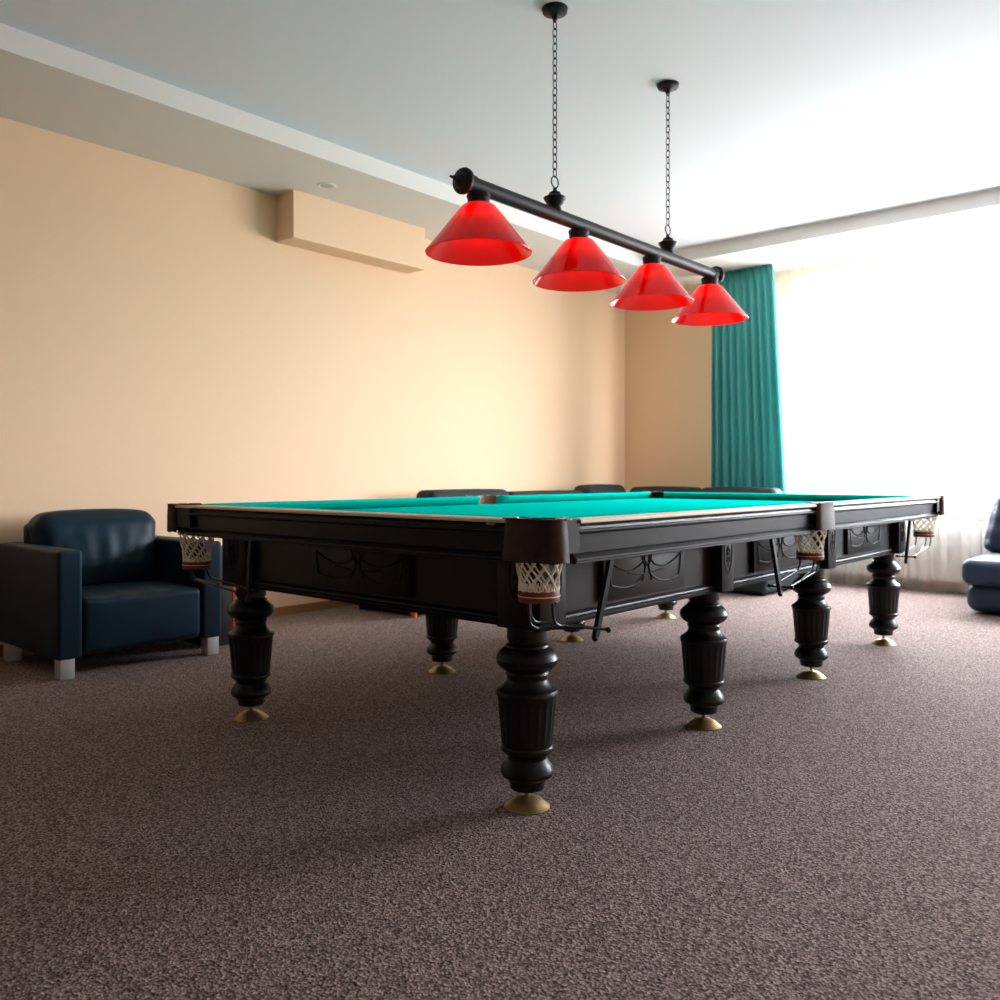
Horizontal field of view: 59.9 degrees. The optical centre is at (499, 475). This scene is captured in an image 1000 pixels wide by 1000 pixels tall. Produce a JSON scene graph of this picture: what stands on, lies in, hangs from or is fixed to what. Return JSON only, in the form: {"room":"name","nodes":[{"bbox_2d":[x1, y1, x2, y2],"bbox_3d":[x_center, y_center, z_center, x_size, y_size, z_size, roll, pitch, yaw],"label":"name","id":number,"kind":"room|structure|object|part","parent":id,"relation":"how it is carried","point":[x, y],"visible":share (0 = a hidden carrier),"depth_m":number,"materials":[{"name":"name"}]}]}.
{"room":"games hall","nodes":[
{"label":"games hall","id":0,"kind":"room"},
{"bbox_2d":[0,117,624,644],"bbox_3d":[-3.011,-0.700,4.725,0.200,3.400,13.600,0,0,41],"label":"wall","id":1,"kind":"structure","parent":0,"point":[160,346],"depth_m":6.01,"materials":[{"name":"beige paint"}]},
{"bbox_2d":[0,600,354,655],"bbox_3d":[-2.930,0.970,4.655,0.015,0.060,13.200,0,0,41],"label":"baseboard","id":2,"kind":"structure","parent":1,"relation":"attached to","point":[299,608],"depth_m":6.37,"materials":[{"name":"brown wood"}]},
{"bbox_2d":[276,189,424,273],"bbox_3d":[-1.104,-1.834,6.615,0.211,0.334,1.275,0,0,41],"label":"air conditioner","id":3,"kind":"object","parent":1,"relation":"attached to","point":[306,221],"depth_m":6.45,"materials":[{"name":"beige paint"}]},
{"bbox_2d":[0,23,999,293],"bbox_3d":[0.870,-2.200,1.363,10.070,0.400,13.200,0,0,41],"label":"trim","id":4,"kind":"structure","parent":1,"relation":"attached to","point":[45,84],"depth_m":5.66,"materials":[{"name":"white paint"}]},
{"bbox_2d":[317,182,335,188],"bbox_3d":[-1.195,-1.996,5.983,0.132,0.007,0.132,0,0,41],"label":"recessed light","id":5,"kind":"object","parent":4,"relation":"in","point":[324,185],"visible":1,"depth_m":5.97,"materials":[{"name":"white paint"}]},
{"bbox_2d":[0,582,999,999],"bbox_3d":[0.870,1.050,1.363,10.470,0.100,13.600,0,0,41],"label":"floor","id":6,"kind":"structure","parent":0,"point":[837,836],"depth_m":2.50,"materials":[{"name":"carpet"}]},
{"bbox_2d":[0,508,220,680],"bbox_3d":[-2.153,0.594,4.808,0.810,0.812,0.898,0,0,41],"label":"armchair","id":7,"kind":"object","parent":6,"relation":"on","point":[80,582],"visible":0.99,"depth_m":4.64,"materials":[{"name":"blue leather"}]},
{"bbox_3d":[-2.387,0.580,5.011,0.120,0.640,0.660,0,0,41],"label":"panel","id":8,"kind":"part","parent":7,"relation":"part of","materials":[{"name":"blue leather"}]},
{"bbox_3d":[-2.408,0.635,4.520,0.800,0.542,0.128,0,0,41],"label":"armrest","id":9,"kind":"part","parent":7,"relation":"part of","materials":[{"name":"blue leather"}]},
{"bbox_2d":[28,508,155,585],"bbox_3d":[-2.285,0.425,4.923,0.299,0.474,0.680,0,0,41],"label":"cushion","id":10,"kind":"object","parent":7,"relation":"on","point":[116,545],"depth_m":4.84,"materials":[{"name":"blue leather"}]},
{"bbox_3d":[-2.149,0.835,4.805,0.700,0.130,0.652,0,0,41],"label":"seat","id":11,"kind":"part","parent":7,"relation":"part of","materials":[{"name":"blue leather"}]},
{"bbox_2d":[82,580,199,653],"bbox_3d":[-2.115,0.750,4.775,0.710,0.308,0.640,0,0,41],"label":"seat cushion","id":12,"kind":"object","parent":7,"relation":"on","point":[117,614],"depth_m":4.55,"materials":[{"name":"blue leather"}]},
{"bbox_3d":[-1.904,0.635,5.102,0.800,0.542,0.128,0,0,41],"label":"armrest","id":13,"kind":"part","parent":7,"relation":"part of","materials":[{"name":"blue leather"}]},
{"bbox_2d":[181,546,236,645],"bbox_3d":[-1.780,0.710,5.245,0.402,0.580,0.178,0,0,41],"label":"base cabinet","id":14,"kind":"object","parent":6,"relation":"on","point":[227,597],"visible":0.09,"depth_m":5.13,"materials":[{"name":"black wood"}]},
{"bbox_2d":[167,491,944,814],"bbox_3d":[0.621,0.557,4.368,2.084,0.886,3.857,0,0,41],"label":"table","id":15,"kind":"object","parent":6,"relation":"on","point":[530,566],"visible":1,"depth_m":3.19,"materials":[{"name":"brown wood"}]},
{"bbox_3d":[-1.049,0.327,3.596,0.167,0.254,0.126,0,0,41],"label":"post","id":16,"kind":"part","parent":15,"relation":"part of","materials":[{"name":"brown wood"}]},
{"bbox_3d":[-1.029,0.697,3.587,0.190,0.490,0.190,0,0,41],"label":"leg","id":17,"kind":"part","parent":15,"relation":"part of","materials":[{"name":"black wood"}]},
{"bbox_2d":[204,496,480,508],"bbox_3d":[-0.665,0.139,4.282,0.066,0.046,1.701,0,0,41],"label":"cushion","id":18,"kind":"object","parent":15,"relation":"on","point":[472,500],"depth_m":4.30,"materials":[{"name":"teal fabric"}]},
{"bbox_3d":[-0.616,0.182,3.030,1.800,0.122,0.128,0,0,41],"label":"rail","id":19,"kind":"part","parent":15,"relation":"part of","materials":[{"name":"brown wood"}]},
{"bbox_3d":[-0.498,0.323,3.078,0.530,0.170,0.022,0,0,41],"label":"raised panel","id":20,"kind":"part","parent":15,"relation":"part of","materials":[{"name":"brown wood"}]},
{"bbox_2d":[207,504,518,516],"bbox_3d":[-0.554,0.139,3.013,1.685,0.046,0.066,0,0,41],"label":"cushion","id":21,"kind":"object","parent":15,"relation":"on","point":[207,504],"depth_m":2.88,"materials":[{"name":"teal fabric"}]},
{"bbox_3d":[-0.492,0.435,3.085,1.349,0.039,0.036,0,0,41],"label":"moulding","id":22,"kind":"part","parent":15,"relation":"part of","materials":[{"name":"brown wood"}]},
{"bbox_3d":[-0.296,0.697,4.433,0.190,0.490,0.190,0,0,41],"label":"leg","id":23,"kind":"part","parent":15,"relation":"part of","materials":[{"name":"black wood"}]},
{"bbox_3d":[0.082,0.697,2.625,0.190,0.490,0.190,0,0,41],"label":"leg","id":24,"kind":"part","parent":15,"relation":"part of","materials":[{"name":"black wood"}]},
{"bbox_3d":[0.093,0.327,2.606,0.167,0.254,0.126,0,0,41],"label":"post","id":25,"kind":"part","parent":15,"relation":"part of","materials":[{"name":"brown wood"}]},
{"bbox_2d":[497,492,650,503],"bbox_3d":[0.547,0.139,5.681,0.066,0.046,1.661,0,0,41],"label":"cushion","id":26,"kind":"object","parent":15,"relation":"on","point":[509,499],"depth_m":5.54,"materials":[{"name":"teal fabric"}]},
{"bbox_3d":[0.437,0.697,5.279,0.190,0.490,0.190,0,0,41],"label":"leg","id":27,"kind":"part","parent":15,"relation":"part of","materials":[{"name":"black wood"}]},
{"bbox_3d":[0.494,0.435,3.012,0.036,0.039,1.014,0,0,41],"label":"moulding","id":28,"kind":"part","parent":15,"relation":"part of","materials":[{"name":"brown wood"}]},
{"bbox_3d":[0.499,0.323,3.004,0.022,0.170,0.530,0,0,41],"label":"raised panel","id":29,"kind":"part","parent":15,"relation":"part of","materials":[{"name":"brown wood"}]},
{"bbox_3d":[1.824,0.182,5.759,1.915,0.122,0.128,0,0,41],"label":"rail","id":30,"kind":"part","parent":15,"relation":"part of","materials":[{"name":"brown wood"}]},
{"bbox_3d":[1.170,0.697,6.125,0.190,0.490,0.190,0,0,41],"label":"leg","id":31,"kind":"part","parent":15,"relation":"part of","materials":[{"name":"black wood"}]},
{"bbox_2d":[560,503,802,517],"bbox_3d":[0.718,0.139,3.085,0.066,0.046,1.701,0,0,41],"label":"cushion","id":32,"kind":"object","parent":15,"relation":"on","point":[620,514],"depth_m":2.88,"materials":[{"name":"teal fabric"}]},
{"bbox_3d":[0.733,0.182,3.061,0.128,0.122,1.716,0,0,41],"label":"rail","id":33,"kind":"part","parent":15,"relation":"part of","materials":[{"name":"brown wood"}]},
{"bbox_3d":[0.814,0.697,3.471,0.190,0.490,0.190,0,0,41],"label":"leg","id":34,"kind":"part","parent":15,"relation":"part of","materials":[{"name":"black wood"}]},
{"bbox_3d":[0.832,0.327,3.456,0.165,0.254,0.102,0,0,41],"label":"post","id":35,"kind":"part","parent":15,"relation":"part of","materials":[{"name":"brown wood"}]},
{"bbox_3d":[1.232,0.323,3.851,0.022,0.170,0.530,0,0,41],"label":"raised panel","id":36,"kind":"part","parent":15,"relation":"part of","materials":[{"name":"brown wood"}]},
{"bbox_3d":[1.225,0.435,3.857,0.036,0.039,1.020,0,0,41],"label":"moulding","id":37,"kind":"part","parent":15,"relation":"part of","materials":[{"name":"brown wood"}]},
{"bbox_2d":[664,492,909,500],"bbox_3d":[1.806,0.139,5.738,1.685,0.046,0.066,0,0,41],"label":"cushion","id":38,"kind":"object","parent":15,"relation":"on","point":[668,495],"depth_m":5.74,"materials":[{"name":"teal fabric"}]},
{"bbox_3d":[1.548,0.697,4.318,0.190,0.490,0.190,0,0,41],"label":"leg","id":39,"kind":"part","parent":15,"relation":"part of","materials":[{"name":"black wood"}]},
{"bbox_3d":[1.565,0.327,4.303,0.165,0.254,0.102,0,0,41],"label":"post","id":40,"kind":"part","parent":15,"relation":"part of","materials":[{"name":"brown wood"}]},
{"bbox_3d":[1.965,0.323,4.697,0.022,0.170,0.530,0,0,41],"label":"raised panel","id":41,"kind":"part","parent":15,"relation":"part of","materials":[{"name":"brown wood"}]},
{"bbox_3d":[1.956,0.435,4.701,0.036,0.039,1.014,0,0,41],"label":"moulding","id":42,"kind":"part","parent":15,"relation":"part of","materials":[{"name":"brown wood"}]},
{"bbox_2d":[821,496,917,501],"bbox_3d":[1.929,0.139,4.484,0.066,0.046,1.661,0,0,41],"label":"cushion","id":43,"kind":"object","parent":15,"relation":"on","point":[905,496],"depth_m":4.34,"materials":[{"name":"teal fabric"}]},
{"bbox_3d":[1.976,0.182,4.496,0.128,0.122,1.741,0,0,41],"label":"rail","id":44,"kind":"part","parent":15,"relation":"part of","materials":[{"name":"brown wood"}]},
{"bbox_3d":[2.280,0.697,5.164,0.190,0.490,0.190,0,0,41],"label":"leg","id":45,"kind":"part","parent":15,"relation":"part of","materials":[{"name":"black wood"}]},
{"bbox_3d":[2.301,0.327,5.155,0.167,0.254,0.126,0,0,41],"label":"post","id":46,"kind":"part","parent":15,"relation":"part of","materials":[{"name":"brown wood"}]},
{"bbox_2d":[355,484,798,617],"bbox_3d":[0.839,0.541,7.192,2.090,0.917,3.574,0,0,41],"label":"sofa","id":47,"kind":"object","parent":6,"relation":"on","point":[761,588],"visible":0.12,"depth_m":7.86,"materials":[{"name":"grey leather"}]},
{"bbox_2d":[416,489,508,497],"bbox_3d":[-0.278,0.357,7.186,0.276,0.497,0.960,0,0,41],"label":"cushion","id":48,"kind":"object","parent":47,"relation":"on","point":[442,492],"depth_m":7.02,"materials":[{"name":"grey leather"}]},
{"bbox_2d":[507,490,582,494],"bbox_3d":[0.413,0.370,7.984,0.275,0.472,1.110,0,0,41],"label":"cushion","id":49,"kind":"object","parent":47,"relation":"on","point":[536,492],"depth_m":7.91,"materials":[{"name":"leather"}]},
{"bbox_2d":[574,484,625,492],"bbox_3d":[1.016,0.347,8.665,0.295,0.529,0.670,0,0,41],"label":"cushion","id":50,"kind":"object","parent":47,"relation":"on","point":[590,488],"depth_m":8.52,"materials":[{"name":"grey leather"}]},
{"bbox_2d":[630,486,701,491],"bbox_3d":[1.646,0.357,8.675,0.770,0.509,0.276,0,0,41],"label":"cushion","id":51,"kind":"object","parent":47,"relation":"on","point":[644,488],"depth_m":8.59,"materials":[{"name":"grey leather"}]},
{"bbox_2d":[700,487,782,492],"bbox_3d":[2.247,0.357,8.154,0.780,0.509,0.276,0,0,41],"label":"cushion","id":52,"kind":"object","parent":47,"relation":"on","point":[708,489],"depth_m":8.07,"materials":[{"name":"grey leather"}]},
{"bbox_2d":[824,511,990,582],"bbox_3d":[3.668,0.650,7.595,1.960,0.700,0.105,0,0,41],"label":"curtain","id":53,"kind":"object","parent":6,"relation":"on","point":[955,542],"visible":0.44,"depth_m":7.42,"materials":[{"name":"white fabric"}]},
{"bbox_2d":[962,494,999,613],"bbox_3d":[4.438,0.540,5.962,2.121,0.920,1.054,0,0,41],"label":"sofa","id":54,"kind":"object","parent":6,"relation":"on","point":[982,572],"visible":1,"depth_m":6.22,"materials":[{"name":"blue leather"}]},
{"bbox_2d":[962,552,999,586],"bbox_3d":[4.417,0.693,5.931,2.110,0.209,0.980,0,0,41],"label":"seat cushion","id":55,"kind":"object","parent":54,"relation":"on","point":[983,570],"depth_m":6.19,"materials":[{"name":"blue leather"}]},
{"bbox_2d":[983,494,999,552],"bbox_3d":[4.202,0.350,6.646,0.869,0.540,0.328,0,0,41],"label":"pillow","id":56,"kind":"object","parent":54,"relation":"on","point":[991,543],"depth_m":6.79,"materials":[{"name":"blue leather"}]},
{"bbox_2d":[0,0,999,255],"bbox_3d":[0.836,-2.170,1.294,8.530,0.100,11.550,0,0,41],"label":"ceiling","id":57,"kind":"structure","parent":0,"point":[785,114],"depth_m":4.70,"materials":[{"name":"white paint"}]},
{"bbox_2d":[425,2,748,325],"bbox_3d":[0.568,-1.523,4.309,0.437,1.224,2.439,0,0,41],"label":"lamp","id":58,"kind":"object","parent":57,"relation":"hanging from","point":[478,233],"visible":1,"depth_m":4.00,"materials":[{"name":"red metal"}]},
{"bbox_3d":[-0.087,-1.010,3.553,0.437,0.199,0.437,0,0,41],"label":"lamp shade","id":59,"kind":"part","parent":58,"relation":"part of","materials":[{"name":"red glass"}]},
{"bbox_3d":[0.249,-1.719,3.941,0.056,0.831,0.020,0,0,-34],"label":"chain","id":60,"kind":"part","parent":58,"relation":"part of","materials":[{"name":"black metal"}]},
{"bbox_3d":[0.371,-1.010,4.082,0.437,0.199,0.437,0,0,41],"label":"lamp shade","id":61,"kind":"part","parent":58,"relation":"part of","materials":[{"name":"red glass"}]},
{"bbox_3d":[0.801,-1.010,4.578,0.437,0.199,0.437,0,0,41],"label":"lamp shade","id":62,"kind":"part","parent":58,"relation":"part of","materials":[{"name":"red glass"}]},
{"bbox_3d":[0.910,-1.719,4.704,0.056,0.831,0.020,0,0,-34],"label":"chain","id":63,"kind":"part","parent":58,"relation":"part of","materials":[{"name":"black metal"}]},
{"bbox_3d":[1.223,-1.010,5.066,0.437,0.199,0.437,0,0,41],"label":"lamp shade","id":64,"kind":"part","parent":58,"relation":"part of","materials":[{"name":"red glass"}]},
{"bbox_2d":[625,236,999,585],"bbox_3d":[5.256,-0.700,6.428,10.070,3.400,0.200,0,0,41],"label":"wall","id":65,"kind":"structure","parent":0,"point":[668,364],"depth_m":9.11,"materials":[{"name":"beige paint"}]},
{"bbox_2d":[711,264,785,492],"bbox_3d":[2.387,-0.509,8.344,0.763,2.978,0.103,0,0,41],"label":"curtain","id":66,"kind":"object","parent":65,"relation":"hanging from","point":[747,438],"visible":0.65,"depth_m":8.33,"materials":[{"name":"teal fabric"}]},
{"bbox_2d":[789,268,999,506],"bbox_3d":[4.817,-0.747,6.729,5.330,2.014,0.200,0,0,41],"label":"window","id":67,"kind":"structure","parent":65,"relation":"in","point":[950,500],"depth_m":8.20,"materials":[{"name":"white plastic"}]},
{"bbox_3d":[4.797,0.243,6.707,5.330,0.034,0.140,0,0,41],"label":"sill","id":68,"kind":"part","parent":67,"relation":"part of","materials":[{"name":"white plastic"}]},
{"bbox_2d":[823,576,968,592],"bbox_3d":[5.192,0.970,6.341,10.055,0.060,0.015,0,0,41],"label":"baseboard","id":69,"kind":"structure","parent":65,"relation":"attached to","point":[834,579],"depth_m":7.66,"materials":[{"name":"brown wood"}]}
]}

